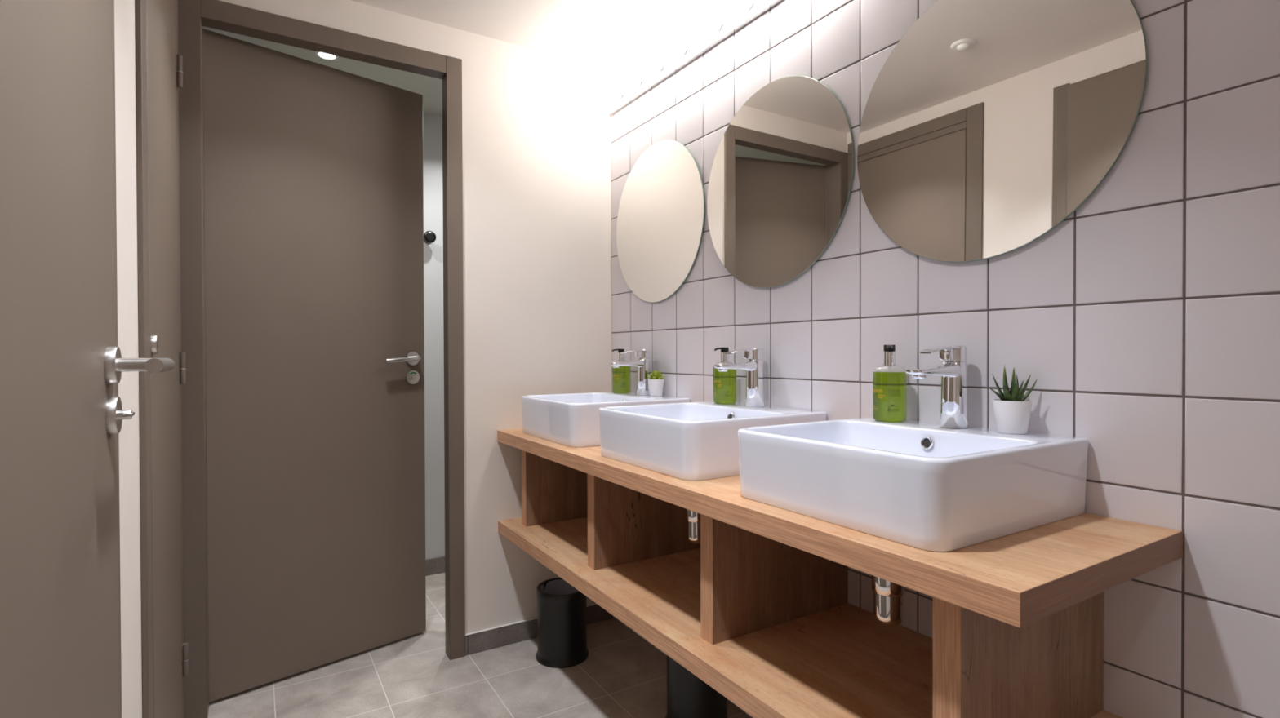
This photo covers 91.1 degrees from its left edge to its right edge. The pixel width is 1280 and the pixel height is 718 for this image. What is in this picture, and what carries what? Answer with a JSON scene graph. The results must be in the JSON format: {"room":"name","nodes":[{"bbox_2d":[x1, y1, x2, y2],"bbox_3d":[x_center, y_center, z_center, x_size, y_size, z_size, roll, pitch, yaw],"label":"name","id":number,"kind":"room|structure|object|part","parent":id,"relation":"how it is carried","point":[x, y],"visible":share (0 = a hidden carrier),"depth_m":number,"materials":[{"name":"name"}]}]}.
{"room":"public restroom","nodes":[
{"label":"public restroom","id":0,"kind":"room"},
{"bbox_2d":[114,0,142,717],"bbox_3d":[-0.506,-0.037,0.390,0.080,2.216,3.250,0,1,-32],"label":"wall","id":1,"kind":"structure","parent":0,"point":[124,10],"depth_m":1.09,"materials":[{"name":"white paint"}]},
{"bbox_2d":[0,0,174,717],"bbox_3d":[-0.509,0.013,0.559,0.090,2.112,0.980,0,1,-32],"label":"door","id":2,"kind":"structure","parent":1,"relation":"in","point":[62,365],"depth_m":0.65,"materials":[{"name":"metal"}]},
{"bbox_3d":[-0.731,0.008,0.871,0.011,0.052,0.052,0,1,-32],"label":"lever handle","id":3,"kind":"part","parent":2,"relation":"part of","materials":[{"name":"metal"}]},
{"bbox_3d":[-0.786,0.011,0.932,0.010,2.112,0.055,0,1,-32],"label":"frame","id":4,"kind":"part","parent":2,"relation":"part of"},
{"bbox_3d":[-0.669,0.009,0.843,0.066,0.019,0.132,0,1,-32],"label":"lever","id":5,"kind":"part","parent":2,"relation":"part of","materials":[{"name":"metal"}]},
{"bbox_2d":[134,0,188,717],"bbox_3d":[-1.122,-0.014,1.492,0.025,2.153,0.702,0,1,-32],"label":"door","id":6,"kind":"structure","parent":1,"relation":"in","point":[158,62],"depth_m":1.38,"materials":[{"name":"grey wood"}]},
{"bbox_3d":[-0.963,-0.012,1.219,0.010,2.153,0.070,0,1,-32],"label":"frame","id":7,"kind":"part","parent":6,"relation":"part of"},
{"bbox_3d":[-1.298,0.013,1.764,0.010,2.095,0.056,0,1,-32],"label":"frame","id":8,"kind":"part","parent":6,"relation":"part of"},
{"bbox_2d":[219,0,612,634],"bbox_3d":[-1.090,-0.062,2.502,2.820,2.230,0.960,0,1,-32],"label":"wall","id":9,"kind":"structure","parent":0,"point":[536,143],"depth_m":2.34,"materials":[{"name":"white paint"}]},
{"bbox_2d":[177,0,465,717],"bbox_3d":[-1.047,0.003,2.126,0.816,2.108,0.297,0,1,-32],"label":"door","id":10,"kind":"structure","parent":9,"relation":"in","point":[301,193],"depth_m":2.09,"materials":[{"name":"wood"}]},
{"bbox_3d":[-1.316,0.006,1.843,0.061,2.108,0.097,0,1,-32],"label":"frame","id":11,"kind":"part","parent":10,"relation":"part of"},
{"bbox_3d":[-0.863,0.002,2.294,0.043,0.028,0.140,0,1,33],"label":"lever","id":12,"kind":"part","parent":10,"relation":"part of","materials":[{"name":"metal"}]},
{"bbox_3d":[-0.854,-0.002,2.356,0.052,0.052,0.009,-1,1,-45],"label":"lever handle","id":13,"kind":"part","parent":10,"relation":"part of","materials":[{"name":"metal"}]},
{"bbox_3d":[-0.661,0.000,2.225,0.054,2.108,0.062,0,1,-32],"label":"frame","id":14,"kind":"part","parent":10,"relation":"part of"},
{"bbox_2d":[423,231,435,243],"bbox_3d":[-1.011,-0.583,3.006,0.058,0.058,0.056,0,1,-32],"label":"coat hook","id":15,"kind":"object","parent":9,"relation":"attached to","point":[429,237],"visible":0.95,"depth_m":2.98,"materials":[{"name":"black metal"}]},
{"bbox_2d":[425,555,444,576],"bbox_3d":[-0.920,1.007,3.101,1.800,0.080,0.009,0,1,-32],"label":"baseboard","id":16,"kind":"structure","parent":9,"relation":"attached to","point":[436,566],"depth_m":3.05,"materials":[{"name":"stone"}]},
{"bbox_2d":[465,603,613,656],"bbox_3d":[-0.365,1.016,2.387,0.603,0.072,0.009,0,1,-32],"label":"baseboard","id":17,"kind":"structure","parent":9,"relation":"attached to","point":[475,643],"depth_m":2.31,"materials":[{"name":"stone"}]},
{"bbox_2d":[202,0,697,116],"bbox_3d":[-0.216,-1.210,1.065,2.700,0.114,4.310,0,1,-32],"label":"ceiling","id":18,"kind":"structure","parent":0,"point":[602,33],"depth_m":2.20,"materials":[{"name":"paint"}]},
{"bbox_2d":[315,51,338,59],"bbox_3d":[-1.208,-1.173,2.421,0.080,0.005,0.080,0,1,-32],"label":"recessed light","id":19,"kind":"object","parent":18,"relation":"in","point":[326,56],"visible":0.62,"depth_m":2.42,"materials":[{"name":"white plastic"}]},
{"bbox_2d":[207,573,749,717],"bbox_3d":[-0.209,1.113,1.086,2.700,0.100,4.310,0,1,-32],"label":"floor","id":20,"kind":"structure","parent":0,"point":[622,675],"depth_m":2.03,"materials":[{"name":"tile"}]},
{"bbox_2d":[535,577,588,668],"bbox_3d":[-0.276,0.929,2.228,0.187,0.246,0.187,0,1,-32],"label":"waste bin","id":21,"kind":"object","parent":20,"relation":"on","point":[562,609],"visible":0.88,"depth_m":2.16,"materials":[{"name":"black metal"}]},
{"bbox_2d":[665,655,727,717],"bbox_3d":[0.164,0.932,1.813,0.187,0.246,0.187,0,1,-32],"label":"waste bin","id":22,"kind":"object","parent":20,"relation":"on","point":[688,696],"visible":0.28,"depth_m":1.74,"materials":[{"name":"black metal"}]},
{"bbox_2d":[610,0,1279,717],"bbox_3d":[0.779,-0.049,1.180,0.102,2.216,3.250,0,1,-32],"label":"wall","id":23,"kind":"structure","parent":0,"point":[1145,322],"depth_m":1.05,"materials":[{"name":"white tile"}]},
{"bbox_2d":[597,27,703,114],"bbox_3d":[0.002,-1.026,2.230,0.108,0.099,0.600,0,1,-32],"label":"strip light","id":24,"kind":"object","parent":23,"relation":"attached to","point":[677,50],"visible":1,"depth_m":2.15,"materials":[{"name":"silver metal"}]},
{"bbox_3d":[-0.117,-1.028,2.403,0.086,0.092,0.092,0,1,-32],"label":"bulb","id":25,"kind":"part","parent":24,"relation":"part of","materials":[{"name":"white"}]},
{"bbox_3d":[-0.044,-1.027,2.284,0.086,0.092,0.092,0,1,-32],"label":"bulb","id":26,"kind":"part","parent":24,"relation":"part of","materials":[{"name":"white"}]},
{"bbox_3d":[0.029,-1.026,2.164,0.086,0.092,0.092,0,1,-32],"label":"bulb","id":27,"kind":"part","parent":24,"relation":"part of","materials":[{"name":"white"}]},
{"bbox_3d":[0.102,-1.025,2.045,0.086,0.092,0.092,0,1,-32],"label":"bulb","id":28,"kind":"part","parent":24,"relation":"part of","materials":[{"name":"white"}]},
{"bbox_2d":[616,139,705,302],"bbox_3d":[0.058,-0.486,2.241,0.008,0.568,0.568,0,1,-32],"label":"round mirror","id":29,"kind":"object","parent":23,"relation":"attached to","point":[660,227],"visible":1,"depth_m":2.21,"materials":[{"name":"silver metal"}]},
{"bbox_2d":[690,0,782,53],"bbox_3d":[0.317,-1.023,1.718,0.108,0.099,0.600,0,1,-32],"label":"strip light","id":30,"kind":"object","parent":23,"relation":"attached to","point":[713,24],"visible":1,"depth_m":1.85,"materials":[{"name":"silver metal"}]},
{"bbox_3d":[0.197,-1.024,1.891,0.086,0.092,0.092,0,1,-32],"label":"bulb","id":31,"kind":"part","parent":30,"relation":"part of","materials":[{"name":"white"}]},
{"bbox_3d":[0.271,-1.023,1.772,0.086,0.092,0.092,0,1,-32],"label":"bulb","id":32,"kind":"part","parent":30,"relation":"part of","materials":[{"name":"white"}]},
{"bbox_2d":[706,75,853,288],"bbox_3d":[0.364,-0.483,1.744,0.008,0.568,0.568,0,1,-32],"label":"round mirror","id":33,"kind":"object","parent":23,"relation":"attached to","point":[781,178],"visible":1,"depth_m":1.71,"materials":[{"name":"silver metal"}]},
{"bbox_2d":[497,428,1183,717],"bbox_3d":[0.163,0.450,1.635,0.476,0.372,1.835,0,1,-32],"label":"vanity unit","id":34,"kind":"object","parent":23,"relation":"attached to","point":[758,611],"visible":0.88,"depth_m":1.21,"materials":[{"name":"brown wood"}]},
{"bbox_2d":[586,473,587,496],"bbox_3d":[-0.062,0.389,2.190,0.275,0.174,0.060,0,1,-32],"label":"trap","id":35,"kind":"object","parent":34,"relation":"attached to","point":[586,473],"visible":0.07,"depth_m":2.12,"materials":[{"name":"silver metal"}]},
{"bbox_2d":[686,509,700,543],"bbox_3d":[0.242,0.392,1.696,0.275,0.174,0.060,0,1,-32],"label":"trap","id":36,"kind":"object","parent":34,"relation":"attached to","point":[693,518],"visible":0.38,"depth_m":1.62,"materials":[{"name":"silver metal"}]},
{"bbox_2d":[687,521,700,543],"bbox_3d":[0.149,0.451,1.640,0.050,0.060,0.050,0,1,-32],"label":"cup","id":37,"kind":"object","parent":36,"relation":"on","point":[693,527],"depth_m":1.62,"materials":[{"name":"silver metal"}]},
{"bbox_2d":[497,517,1121,717],"bbox_3d":[0.164,0.616,1.637,0.475,0.040,1.834,0,1,-32],"label":"shelf","id":38,"kind":"object","parent":34,"relation":"attached to","point":[833,660],"depth_m":1.33,"materials":[{"name":"brown wood"}]},
{"bbox_2d":[497,428,1182,593],"bbox_3d":[0.163,0.285,1.634,0.475,0.040,1.834,0,1,-32],"label":"countertop","id":39,"kind":"structure","parent":34,"relation":"on","point":[1023,561],"depth_m":0.92,"materials":[{"name":"brown wood"}]},
{"bbox_2d":[521,391,690,447],"bbox_3d":[-0.130,0.195,2.147,0.433,0.131,0.445,0,1,-32],"label":"basin","id":40,"kind":"object","parent":39,"relation":"in","point":[569,420],"visible":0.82,"depth_m":1.98,"materials":[{"name":"white ceramic"}]},
{"bbox_2d":[612,349,630,393],"bbox_3d":[-0.070,0.044,2.346,0.068,0.165,0.068,0,1,26],"label":"soap bottle","id":41,"kind":"object","parent":40,"relation":"on","point":[621,375],"visible":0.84,"depth_m":2.32,"materials":[{"name":"green plastic"}]},
{"bbox_2d":[608,349,650,395],"bbox_3d":[-0.032,0.048,2.201,0.158,0.162,0.049,0,1,-32],"label":"faucet","id":42,"kind":"object","parent":40,"relation":"on","point":[642,362],"visible":0.97,"depth_m":2.21,"materials":[{"name":"silver metal"}]},
{"bbox_3d":[-0.043,0.017,2.194,0.131,0.034,0.041,0,1,-32],"label":"spout","id":43,"kind":"part","parent":42,"relation":"part of","materials":[{"name":"silver metal"}]},
{"bbox_3d":[-0.029,-0.018,2.203,0.084,0.030,0.037,0,1,-32],"label":"lever","id":44,"kind":"part","parent":42,"relation":"part of","materials":[{"name":"silver metal"}]},
{"bbox_3d":[0.014,-0.018,2.229,0.044,0.032,0.044,0,1,-32],"label":"handle","id":45,"kind":"part","parent":42,"relation":"part of","materials":[{"name":"silver metal"}]},
{"bbox_2d":[646,370,665,396],"bbox_3d":[0.055,0.084,2.177,0.064,0.088,0.064,0,1,-9],"label":"potted succulent","id":46,"kind":"object","parent":40,"relation":"on","point":[655,382],"visible":1,"depth_m":2.16,"materials":[{"name":"white ceramic"}]},
{"bbox_2d":[647,378,664,396],"bbox_3d":[0.055,0.099,2.177,0.058,0.059,0.058,0,1,-32],"label":"pot","id":47,"kind":"object","parent":46,"relation":"on","point":[655,385],"depth_m":2.16,"materials":[{"name":"white ceramic"}]},
{"bbox_2d":[598,401,826,480],"bbox_3d":[0.174,0.198,1.653,0.433,0.131,0.445,0,1,-32],"label":"basin","id":48,"kind":"object","parent":39,"relation":"in","point":[698,441],"visible":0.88,"depth_m":1.48,"materials":[{"name":"white ceramic"}]},
{"bbox_2d":[713,347,736,404],"bbox_3d":[0.247,0.048,1.835,0.068,0.165,0.071,0,1,36],"label":"soap bottle","id":49,"kind":"object","parent":48,"relation":"on","point":[724,382],"visible":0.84,"depth_m":1.81,"materials":[{"name":"green plastic"}]},
{"bbox_2d":[713,348,764,407],"bbox_3d":[0.272,0.051,1.707,0.158,0.162,0.049,0,1,-32],"label":"faucet","id":50,"kind":"object","parent":48,"relation":"on","point":[753,365],"visible":1,"depth_m":1.71,"materials":[{"name":"silver metal"}]},
{"bbox_3d":[0.260,0.021,1.700,0.131,0.034,0.041,0,1,-32],"label":"spout","id":51,"kind":"part","parent":50,"relation":"part of","materials":[{"name":"silver metal"}]},
{"bbox_3d":[0.275,-0.014,1.709,0.084,0.030,0.037,0,1,-32],"label":"lever","id":52,"kind":"part","parent":50,"relation":"part of","materials":[{"name":"silver metal"}]},
{"bbox_3d":[0.318,-0.014,1.735,0.044,0.032,0.044,0,1,-32],"label":"handle","id":53,"kind":"part","parent":50,"relation":"part of","materials":[{"name":"silver metal"}]},
{"bbox_2d":[737,417,1088,551],"bbox_3d":[0.478,0.202,1.159,0.433,0.131,0.445,0,1,-32],"label":"basin","id":54,"kind":"object","parent":39,"relation":"in","point":[921,485],"visible":0.95,"depth_m":1.00,"materials":[{"name":"white ceramic"}]},
{"bbox_2d":[872,344,906,422],"bbox_3d":[0.540,0.051,1.358,0.068,0.165,0.068,-1,1,-36],"label":"soap bottle","id":55,"kind":"object","parent":54,"relation":"on","point":[889,379],"visible":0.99,"depth_m":1.33,"materials":[{"name":"green plastic"}]},
{"bbox_2d":[905,345,968,428],"bbox_3d":[0.576,0.055,1.213,0.158,0.162,0.049,0,1,-32],"label":"faucet","id":56,"kind":"object","parent":54,"relation":"on","point":[953,370],"visible":1,"depth_m":1.22,"materials":[{"name":"silver metal"}]},
{"bbox_3d":[0.564,0.025,1.206,0.131,0.034,0.041,0,1,-32],"label":"spout","id":57,"kind":"part","parent":56,"relation":"part of","materials":[{"name":"silver metal"}]},
{"bbox_3d":[0.579,-0.011,1.215,0.084,0.030,0.037,0,1,-32],"label":"lever","id":58,"kind":"part","parent":56,"relation":"part of","materials":[{"name":"silver metal"}]},
{"bbox_3d":[0.622,-0.011,1.241,0.044,0.032,0.044,0,1,-32],"label":"handle","id":59,"kind":"part","parent":56,"relation":"part of","materials":[{"name":"silver metal"}]},
{"bbox_2d":[988,365,1036,434],"bbox_3d":[0.683,0.073,1.151,0.081,0.126,0.065,0,1,25],"label":"potted succulent","id":60,"kind":"object","parent":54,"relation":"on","point":[1012,411],"visible":1,"depth_m":1.14,"materials":[{"name":"white ceramic"}]},
{"bbox_2d":[991,399,1032,434],"bbox_3d":[0.682,0.105,1.151,0.064,0.060,0.064,0,1,-32],"label":"pot","id":61,"kind":"object","parent":60,"relation":"on","point":[1012,416],"depth_m":1.13,"materials":[{"name":"white ceramic"}]},
{"bbox_2d":[871,575,905,626],"bbox_3d":[0.546,0.396,1.202,0.275,0.174,0.060,0,1,-32],"label":"trap","id":62,"kind":"object","parent":34,"relation":"attached to","point":[887,596],"visible":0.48,"depth_m":1.12,"materials":[{"name":"silver metal"}]},
{"bbox_2d":[873,592,902,626],"bbox_3d":[0.453,0.454,1.145,0.050,0.060,0.050,0,1,-32],"label":"cup","id":63,"kind":"object","parent":62,"relation":"on","point":[887,606],"depth_m":1.12,"materials":[{"name":"silver metal"}]},
{"bbox_2d":[857,0,1147,262],"bbox_3d":[0.667,-0.479,1.250,0.009,0.568,0.568,0,0,-32],"label":"round mirror","id":64,"kind":"object","parent":23,"relation":"attached to","point":[988,124],"visible":1,"depth_m":1.21,"materials":[{"name":"silver metal"}]}
]}

